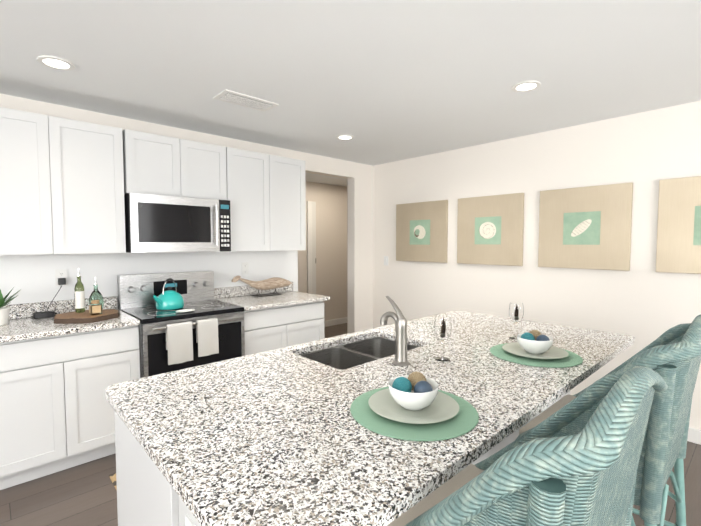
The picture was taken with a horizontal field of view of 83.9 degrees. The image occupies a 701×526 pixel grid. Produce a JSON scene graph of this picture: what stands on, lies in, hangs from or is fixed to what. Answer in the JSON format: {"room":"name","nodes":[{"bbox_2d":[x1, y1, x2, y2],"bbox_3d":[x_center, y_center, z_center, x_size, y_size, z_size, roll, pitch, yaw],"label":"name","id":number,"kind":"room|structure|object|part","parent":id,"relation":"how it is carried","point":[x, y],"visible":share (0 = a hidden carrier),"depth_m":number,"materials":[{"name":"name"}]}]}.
{"room":"kitchen","nodes":[
{"label":"kitchen","id":0,"kind":"room"},
{"bbox_2d":[0,94,372,333],"bbox_3d":[-1.759,0.054,3.293,9.700,2.440,0.120,-3,4,-43],"label":"wall","id":1,"kind":"structure","parent":0,"point":[31,278],"depth_m":3.54,"materials":[{"name":"white paint"}]},
{"bbox_2d":[0,107,67,254],"bbox_3d":[-2.224,-0.505,2.519,0.546,0.900,0.328,-3,4,-43],"label":"upper cabinet","id":2,"kind":"object","parent":1,"relation":"attached to","point":[33,217],"depth_m":2.48,"materials":[{"name":"white wood"}]},
{"bbox_2d":[55,269,67,285],"bbox_3d":[-2.124,0.106,2.865,0.072,0.117,0.008,-3,4,-43],"label":"electrical outlet","id":3,"kind":"object","parent":1,"relation":"attached to","point":[61,273],"visible":0.62,"depth_m":2.86,"materials":[{"name":"white plastic"}]},
{"bbox_2d":[64,118,139,253],"bbox_3d":[-1.906,-0.520,2.815,0.561,0.900,0.328,-3,4,-43],"label":"upper cabinet","id":4,"kind":"object","parent":1,"relation":"attached to","point":[66,185],"depth_m":2.73,"materials":[{"name":"white wood"}]},
{"bbox_2d":[3,282,291,317],"bbox_3d":[-2.179,0.329,2.815,4.235,0.100,0.020,-3,4,-43],"label":"backsplash","id":5,"kind":"structure","parent":1,"relation":"attached to","point":[26,310],"depth_m":2.91,"materials":[{"name":"white stone"}]},
{"bbox_2d":[136,131,191,196],"bbox_3d":[-1.582,-0.756,3.104,0.445,0.460,0.328,-3,4,-43],"label":"upper cabinet","id":6,"kind":"object","parent":1,"relation":"attached to","point":[164,163],"depth_m":3.02,"materials":[{"name":"white wood"}]},
{"bbox_2d":[124,193,230,252],"bbox_3d":[-1.420,-0.309,3.195,0.766,0.434,0.449,-3,4,-43],"label":"microwave","id":7,"kind":"object","parent":6,"relation":"attached to","point":[159,223],"visible":1,"depth_m":3.02,"materials":[{"name":"silver metal"}]},
{"bbox_2d":[188,140,227,199],"bbox_3d":[-1.343,-0.767,3.327,0.446,0.460,0.328,-3,4,-43],"label":"upper cabinet","id":8,"kind":"object","parent":1,"relation":"attached to","point":[209,161],"depth_m":3.26,"materials":[{"name":"white wood"}]},
{"bbox_2d":[242,262,248,273],"bbox_3d":[-1.044,0.054,3.867,0.072,0.117,0.008,-3,4,-43],"label":"electrical outlet","id":9,"kind":"object","parent":1,"relation":"attached to","point":[245,268],"visible":1,"depth_m":3.87,"materials":[{"name":"white plastic"}]},
{"bbox_2d":[228,147,275,250],"bbox_3d":[-1.025,-0.563,3.633,0.542,0.900,0.328,-3,4,-43],"label":"upper cabinet","id":10,"kind":"object","parent":1,"relation":"attached to","point":[251,175],"depth_m":3.54,"materials":[{"name":"white wood"}]},
{"bbox_2d":[276,156,305,250],"bbox_3d":[-0.739,-0.577,3.899,0.477,0.900,0.328,-3,4,-43],"label":"upper cabinet","id":11,"kind":"object","parent":1,"relation":"attached to","point":[290,173],"depth_m":3.82,"materials":[{"name":"white wood"}]},
{"bbox_2d":[298,181,346,320],"bbox_3d":[-1.076,-0.094,6.137,4.820,2.440,0.120,-3,4,-43],"label":"wall","id":12,"kind":"structure","parent":0,"point":[330,200],"depth_m":6.72,"materials":[{"name":"beige paint"}]},
{"bbox_2d":[307,201,315,293],"bbox_3d":[-0.025,0.020,7.019,1.850,2.120,0.030,-3,4,-43],"label":"door frame","id":13,"kind":"structure","parent":12,"relation":"attached to","point":[311,247],"depth_m":6.42,"materials":[{"name":"white wood"}]},
{"bbox_2d":[324,317,346,326],"bbox_3d":[-1.315,1.088,5.882,3.800,0.105,0.016,-3,4,-43],"label":"baseboard","id":14,"kind":"structure","parent":12,"relation":"attached to","point":[332,322],"depth_m":6.85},
{"bbox_2d":[347,179,347,333],"bbox_3d":[-0.019,-0.035,5.002,4.580,2.440,0.014,-3,4,-43],"label":"wall","id":15,"kind":"structure","parent":0,"point":[347,256],"depth_m":4.98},
{"bbox_2d":[0,323,700,525],"bbox_3d":[0.103,1.406,1.357,9.700,0.060,8.850,-3,4,-43],"label":"floor","id":16,"kind":"structure","parent":0,"point":[84,494],"depth_m":2.21,"materials":[{"name":"brown wood"}]},
{"bbox_2d":[0,326,139,489],"bbox_3d":[-1.993,0.868,2.609,0.912,0.885,0.616,-3,4,-43],"label":"base cabinet","id":17,"kind":"object","parent":16,"relation":"on","point":[56,408],"depth_m":2.39,"materials":[{"name":"wood"}]},
{"bbox_2d":[0,310,139,341],"bbox_3d":[-2.583,0.437,2.018,2.551,0.034,0.644,-3,4,-43],"label":"countertop","id":18,"kind":"structure","parent":17,"relation":"on","point":[17,329],"depth_m":2.44,"materials":[{"name":"white stone"}]},
{"bbox_2d":[0,287,19,325],"bbox_3d":[-2.247,0.274,2.489,0.239,0.241,0.207,-3,4,-43],"label":"potted plant","id":19,"kind":"object","parent":18,"relation":"on","point":[4,314],"visible":1,"depth_m":2.49,"materials":[{"name":"green plant"}]},
{"bbox_3d":[-2.252,0.342,2.493,0.124,0.105,0.124,-3,4,-43],"label":"pot","id":20,"kind":"part","parent":19,"relation":"part of","materials":[{"name":"white ceramic"}]},
{"bbox_2d":[33,278,65,318],"bbox_3d":[-2.138,0.247,2.775,0.197,0.265,0.114,-3,4,-43],"label":"cord","id":21,"kind":"object","parent":18,"relation":"on","point":[47,314],"visible":0.98,"depth_m":2.73,"materials":[{"name":"black plastic"}]},
{"bbox_2d":[54,309,119,323],"bbox_3d":[-1.825,0.368,2.704,0.388,0.032,0.402,-3,4,-43],"label":"tray","id":22,"kind":"object","parent":18,"relation":"on","point":[76,318],"visible":0.98,"depth_m":2.60,"materials":[{"name":"brown wood"}]},
{"bbox_2d":[74,268,84,312],"bbox_3d":[-1.914,0.190,2.752,0.060,0.315,0.059,-3,4,-43],"label":"bottle","id":23,"kind":"object","parent":22,"relation":"on","point":[79,298],"visible":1,"depth_m":2.74,"materials":[{"name":"green glass"}]},
{"bbox_2d":[89,300,101,314],"bbox_3d":[-1.753,0.303,2.681,0.066,0.097,0.066,-3,4,-43],"label":"jar","id":24,"kind":"object","parent":22,"relation":"on","point":[95,307],"visible":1,"depth_m":2.66,"materials":[{"name":"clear glass"}]},
{"bbox_2d":[89,277,103,308],"bbox_3d":[-1.847,0.224,2.830,0.094,0.240,0.093,-3,4,-43],"label":"bottle","id":25,"kind":"object","parent":22,"relation":"on","point":[96,294],"visible":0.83,"depth_m":2.81,"materials":[{"name":"green glass"}]},
{"bbox_2d":[109,473,116,489],"bbox_3d":[-0.776,1.308,2.557,1.250,0.010,0.770,-3,4,-43],"label":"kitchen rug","id":26,"kind":"object","parent":16,"relation":"on","point":[113,478],"visible":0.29,"depth_m":2.36,"materials":[{"name":"fabric"}]},
{"bbox_2d":[117,271,244,377],"bbox_3d":[-1.326,0.690,3.116,0.755,1.188,0.736,-3,4,-43],"label":"range","id":27,"kind":"object","parent":16,"relation":"on","point":[208,329],"visible":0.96,"depth_m":2.98,"materials":[{"name":"silver metal"}]},
{"bbox_2d":[153,278,183,309],"bbox_3d":[-1.440,0.239,3.059,0.250,0.239,0.206,-3,4,-43],"label":"kettle","id":28,"kind":"object","parent":27,"relation":"on","point":[169,299],"visible":1,"depth_m":3.01,"materials":[{"name":"teal metal"}]},
{"bbox_2d":[176,309,194,312],"bbox_3d":[-1.239,0.360,2.925,0.140,0.012,0.083,-3,4,-43],"label":"spoon rest","id":29,"kind":"object","parent":27,"relation":"on","point":[184,310],"visible":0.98,"depth_m":2.92,"materials":[{"name":"white ceramic"}]},
{"bbox_2d":[244,302,323,355],"bbox_3d":[-0.780,0.809,3.736,0.868,0.885,0.616,-3,4,-43],"label":"base cabinet","id":30,"kind":"object","parent":16,"relation":"on","point":[278,327],"depth_m":3.47,"materials":[{"name":"wood"}]},
{"bbox_2d":[214,290,329,309],"bbox_3d":[-0.752,0.349,3.718,0.918,0.034,0.644,-3,4,-43],"label":"countertop","id":31,"kind":"structure","parent":30,"relation":"on","point":[288,297],"depth_m":3.61,"materials":[{"name":"white stone"}]},
{"bbox_2d":[231,276,291,296],"bbox_3d":[-0.861,0.216,3.850,0.658,0.214,0.108,-3,4,-43],"label":"sculpture","id":32,"kind":"object","parent":31,"relation":"on","point":[272,283],"visible":1,"depth_m":3.85,"materials":[{"name":"brown wood"}]},
{"bbox_2d":[114,392,569,525],"bbox_3d":[0.243,0.902,1.950,2.314,0.885,0.825,-3,4,-43],"label":"kitchen island","id":33,"kind":"object","parent":16,"relation":"on","point":[143,499],"depth_m":1.22,"materials":[{"name":"wood"}]},
{"bbox_2d":[105,312,634,525],"bbox_3d":[0.352,0.448,1.812,2.370,0.034,1.150,-3,4,-43],"label":"island countertop","id":34,"kind":"structure","parent":33,"relation":"on","point":[271,438],"depth_m":1.15,"materials":[{"name":"white stone"}]},
{"bbox_2d":[301,336,388,367],"bbox_3d":[0.060,0.549,1.970,0.654,0.208,0.414,-3,4,-43],"label":"sink","id":35,"kind":"object","parent":34,"relation":"in","point":[369,347],"depth_m":2.08,"materials":[{"name":"grey metal"}]},
{"bbox_2d":[377,296,416,367],"bbox_3d":[0.193,0.291,1.718,0.080,0.289,0.160,-3,4,-43],"label":"faucet","id":36,"kind":"object","parent":34,"relation":"on","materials":[{"name":"silver metal"}]},
{"bbox_2d":[350,372,478,440],"bbox_3d":[0.196,0.406,1.221,0.394,0.110,0.394,-3,4,-43],"label":"place setting","id":37,"kind":"object","parent":34,"relation":"on","point":[415,406],"visible":1,"depth_m":1.16,"materials":[{"name":"green fabric"}]},
{"bbox_3d":[0.196,0.446,1.223,0.280,0.018,0.280,-3,4,-43],"label":"plate","id":38,"kind":"part","parent":37,"relation":"part of","materials":[{"name":"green ceramic"}]},
{"bbox_2d":[388,375,438,410],"bbox_3d":[0.196,0.413,1.221,0.156,0.071,0.156,-3,4,-43],"label":"bowl","id":39,"kind":"object","parent":37,"relation":"on","point":[413,394],"depth_m":1.19,"materials":[{"name":"white ceramic"}]},
{"bbox_2d":[434,315,451,361],"bbox_3d":[0.413,0.336,1.748,0.077,0.195,0.077,-3,4,-43],"label":"wine glass","id":40,"kind":"object","parent":34,"relation":"on","point":[442,326],"visible":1,"depth_m":1.72,"materials":[{"name":"clear glass"}]},
{"bbox_2d":[509,302,523,339],"bbox_3d":[0.909,0.315,2.139,0.077,0.195,0.077,-3,4,-43],"label":"wine glass","id":41,"kind":"object","parent":34,"relation":"on","point":[516,311],"visible":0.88,"depth_m":2.11,"materials":[{"name":"clear glass"}]},
{"bbox_2d":[490,330,582,367],"bbox_3d":[0.862,0.374,1.825,0.394,0.110,0.394,-3,4,-43],"label":"place setting","id":42,"kind":"object","parent":34,"relation":"on","point":[535,348],"visible":1,"depth_m":1.77,"materials":[{"name":"green ceramic"}]},
{"bbox_3d":[0.862,0.415,1.827,0.280,0.018,0.280,-3,4,-43],"label":"plate","id":43,"kind":"part","parent":42,"relation":"part of","materials":[{"name":"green ceramic"}]},
{"bbox_2d":[517,333,553,353],"bbox_3d":[0.862,0.381,1.826,0.156,0.071,0.156,-3,4,-43],"label":"bowl","id":44,"kind":"object","parent":42,"relation":"on","point":[533,343],"depth_m":1.79,"materials":[{"name":"white ceramic"}]},
{"bbox_2d":[387,366,667,525],"bbox_3d":[0.391,0.800,0.987,0.664,1.192,0.556,-3,4,-43],"label":"stool","id":45,"kind":"object","parent":16,"relation":"on","point":[574,462],"visible":1,"depth_m":0.68,"materials":[{"name":"wicker"}]},
{"bbox_3d":[0.380,0.864,1.002,0.662,1.063,0.477,-3,4,-43],"label":"frame","id":46,"kind":"part","parent":45,"relation":"part of","materials":[{"name":"wicker"}]},
{"bbox_2d":[515,314,700,525],"bbox_3d":[1.063,0.768,1.585,0.664,1.192,0.556,-3,4,-43],"label":"stool","id":47,"kind":"object","parent":16,"relation":"on","point":[671,357],"visible":0.5,"depth_m":1.26,"materials":[{"name":"wicker"}]},
{"bbox_3d":[1.053,0.833,1.599,0.662,1.063,0.477,-3,4,-43],"label":"frame","id":48,"kind":"part","parent":47,"relation":"part of","materials":[{"name":"wicker"}]},
{"bbox_2d":[0,0,700,186],"bbox_3d":[0.103,-1.091,1.228,9.700,0.060,8.850,-3,4,-43],"label":"ceiling","id":49,"kind":"structure","parent":0,"point":[384,81],"depth_m":2.19,"materials":[{"name":"white paint"}]},
{"bbox_2d":[37,55,74,70],"bbox_3d":[-1.625,-1.103,2.154,0.172,0.009,0.172,-3,4,-43],"label":"recessed light","id":50,"kind":"object","parent":49,"relation":"in","point":[54,62],"visible":0.94,"depth_m":2.15,"materials":[{"name":"white plastic"}]},
{"bbox_2d":[213,89,278,111],"bbox_3d":[-0.730,-1.133,2.740,0.400,0.010,0.200,-3,4,-43],"label":"ceiling vent","id":51,"kind":"object","parent":49,"relation":"in","point":[233,97],"visible":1,"depth_m":2.71,"materials":[{"name":"white metal"}]},
{"bbox_2d":[336,134,353,139],"bbox_3d":[-0.052,-1.182,3.669,0.172,0.009,0.172,-3,4,-43],"label":"recessed light","id":52,"kind":"object","parent":49,"relation":"in","point":[345,137],"visible":0.98,"depth_m":3.67,"materials":[{"name":"white plastic"}]},
{"bbox_2d":[511,81,540,91],"bbox_3d":[1.115,-1.120,2.475,0.172,0.009,0.172,-3,4,-43],"label":"recessed light","id":53,"kind":"object","parent":49,"relation":"in","point":[525,86],"visible":0.98,"depth_m":2.48,"materials":[{"name":"white plastic"}]},
{"bbox_2d":[373,101,700,429],"bbox_3d":[2.726,0.093,2.535,0.206,2.440,7.100,-3,4,-43],"label":"wall","id":54,"kind":"structure","parent":0,"point":[643,302],"depth_m":3.42,"materials":[{"name":"white paint"}]},
{"bbox_2d":[384,256,387,265],"bbox_3d":[0.449,-0.027,4.941,0.012,0.117,0.072,-3,4,-43],"label":"light switch","id":55,"kind":"object","parent":54,"relation":"attached to","point":[386,260],"visible":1,"depth_m":4.94,"materials":[{"name":"white plastic"}]},
{"bbox_2d":[410,219,429,244],"bbox_3d":[0.798,-0.355,4.508,0.006,0.284,0.290,-3,4,-43],"label":"print","id":56,"kind":"object","parent":54,"relation":"attached to","point":[419,228],"depth_m":4.50},
{"bbox_3d":[0.809,-0.358,4.518,0.035,0.685,0.715,-3,4,-43],"label":"art","id":57,"kind":"part","parent":54,"relation":"part of"},
{"bbox_2d":[475,216,500,243],"bbox_3d":[1.369,-0.323,3.895,0.006,0.274,0.279,-3,4,-43],"label":"print","id":58,"kind":"object","parent":54,"relation":"attached to","point":[487,228],"depth_m":3.89},
{"bbox_3d":[1.379,-0.326,3.905,0.036,0.685,0.690,-3,4,-43],"label":"art","id":59,"kind":"part","parent":54,"relation":"part of"},
{"bbox_2d":[563,211,600,244],"bbox_3d":[1.941,-0.291,3.281,0.006,0.274,0.280,-3,4,-43],"label":"print","id":60,"kind":"object","parent":54,"relation":"attached to","point":[579,227],"depth_m":3.28},
{"bbox_3d":[1.952,-0.294,3.291,0.035,0.685,0.690,-3,4,-43],"label":"art","id":61,"kind":"part","parent":54,"relation":"part of"},
{"bbox_3d":[2.525,-0.261,2.654,0.099,0.685,0.695,-3,4,-43],"label":"art","id":62,"kind":"part","parent":54,"relation":"part of"},
{"bbox_2d":[687,427,700,444],"bbox_3d":[2.655,1.257,2.632,0.020,0.105,6.950,-3,4,-43],"label":"baseboard","id":63,"kind":"structure","parent":54,"relation":"attached to","point":[694,435],"depth_m":2.81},
{"bbox_2d":[693,206,700,244],"bbox_3d":[2.525,-0.258,2.654,0.099,0.276,0.282,-3,4,-43],"label":"print","id":64,"kind":"object","parent":54,"relation":"attached to","point":[696,209],"depth_m":2.75}
]}

